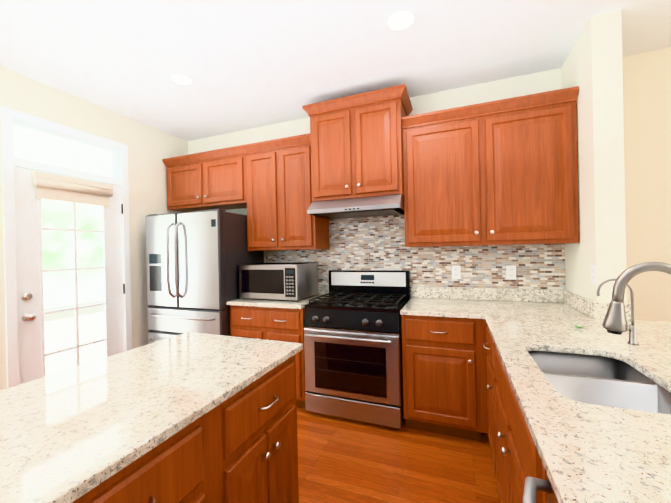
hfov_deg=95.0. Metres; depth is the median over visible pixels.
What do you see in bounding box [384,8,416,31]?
recessed light
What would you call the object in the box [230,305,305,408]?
base cabinet
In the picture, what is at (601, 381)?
double-bowl sink
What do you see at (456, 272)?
electrical outlet
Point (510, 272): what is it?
electrical outlet
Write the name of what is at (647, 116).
wall
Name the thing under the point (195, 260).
refrigerator
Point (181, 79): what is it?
recessed light
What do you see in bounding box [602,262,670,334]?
kitchen faucet
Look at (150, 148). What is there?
wall
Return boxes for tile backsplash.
[266,215,565,296]
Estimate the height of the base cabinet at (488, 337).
0.884 m
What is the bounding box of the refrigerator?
[145,209,263,343]
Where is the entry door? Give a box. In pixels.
[14,167,124,384]
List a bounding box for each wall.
[0,66,187,390]
[188,10,626,355]
[622,48,670,321]
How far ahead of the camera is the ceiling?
2.12 m
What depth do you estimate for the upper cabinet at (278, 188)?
2.96 m
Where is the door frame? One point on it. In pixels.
(9, 161)
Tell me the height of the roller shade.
0.205 m
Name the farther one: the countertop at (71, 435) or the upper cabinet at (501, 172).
the upper cabinet at (501, 172)
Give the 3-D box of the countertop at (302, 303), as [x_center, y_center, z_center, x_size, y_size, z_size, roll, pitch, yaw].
[-0.527,0.416,2.981,0.766,0.131,0.647,-1,0,21]
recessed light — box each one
[168,72,194,85]
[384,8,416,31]
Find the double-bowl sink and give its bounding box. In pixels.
[528,351,670,414]
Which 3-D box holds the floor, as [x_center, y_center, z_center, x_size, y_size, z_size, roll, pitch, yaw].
[0.500,1.402,-0.255,7.500,0.100,6.300,-1,0,21]
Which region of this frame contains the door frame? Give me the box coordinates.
[0,106,131,388]
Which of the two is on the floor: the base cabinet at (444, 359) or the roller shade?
the base cabinet at (444, 359)
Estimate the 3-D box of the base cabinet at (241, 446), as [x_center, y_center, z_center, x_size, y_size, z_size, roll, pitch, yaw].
[-0.591,0.929,1.346,0.702,0.884,0.550,-1,0,21]
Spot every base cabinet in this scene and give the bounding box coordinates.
[72,402,223,502]
[224,354,298,502]
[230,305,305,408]
[402,315,487,440]
[483,327,490,447]
[491,337,546,502]
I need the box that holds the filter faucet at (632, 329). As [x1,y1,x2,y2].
[596,278,638,344]
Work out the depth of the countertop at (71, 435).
0.91 m
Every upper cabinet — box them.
[162,145,246,211]
[242,133,328,250]
[302,84,412,201]
[401,86,578,246]
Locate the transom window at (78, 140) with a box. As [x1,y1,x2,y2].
[13,119,118,179]
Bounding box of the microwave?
[239,262,317,300]
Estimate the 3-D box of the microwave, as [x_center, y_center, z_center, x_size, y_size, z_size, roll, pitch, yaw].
[-0.554,0.284,3.038,0.628,0.331,0.454,-1,0,21]
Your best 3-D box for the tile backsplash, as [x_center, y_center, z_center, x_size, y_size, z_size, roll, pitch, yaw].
[0.513,0.036,2.918,2.764,0.785,0.008,-1,0,21]
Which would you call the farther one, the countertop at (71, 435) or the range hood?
the range hood
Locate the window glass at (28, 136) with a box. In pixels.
[13,124,112,375]
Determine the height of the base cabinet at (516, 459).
0.884 m
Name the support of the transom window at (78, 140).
in the wall at (150, 148)
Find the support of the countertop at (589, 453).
on the base cabinet at (488, 337)
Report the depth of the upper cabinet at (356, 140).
2.59 m
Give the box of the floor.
[297,407,499,502]
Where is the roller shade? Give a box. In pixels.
[31,171,112,206]
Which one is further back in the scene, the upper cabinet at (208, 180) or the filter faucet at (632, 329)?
the upper cabinet at (208, 180)
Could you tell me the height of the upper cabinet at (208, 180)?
0.563 m
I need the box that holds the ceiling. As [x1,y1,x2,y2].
[0,0,670,140]
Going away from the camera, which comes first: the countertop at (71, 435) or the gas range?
the countertop at (71, 435)
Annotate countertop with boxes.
[0,332,302,502]
[227,285,328,308]
[400,287,670,502]
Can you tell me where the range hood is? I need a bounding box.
[307,194,403,218]
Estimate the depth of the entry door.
2.46 m
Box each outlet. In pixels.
[452,266,460,278]
[506,266,515,279]
[591,265,596,283]
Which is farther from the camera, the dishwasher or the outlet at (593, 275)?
the outlet at (593, 275)
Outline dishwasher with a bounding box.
[522,473,558,502]
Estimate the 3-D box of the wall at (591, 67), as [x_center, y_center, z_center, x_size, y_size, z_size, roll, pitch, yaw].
[-0.016,-0.025,2.884,4.015,2.760,0.695,-1,0,21]
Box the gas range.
[303,270,409,428]
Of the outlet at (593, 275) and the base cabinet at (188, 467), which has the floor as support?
the base cabinet at (188, 467)
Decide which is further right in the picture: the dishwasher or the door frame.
the dishwasher

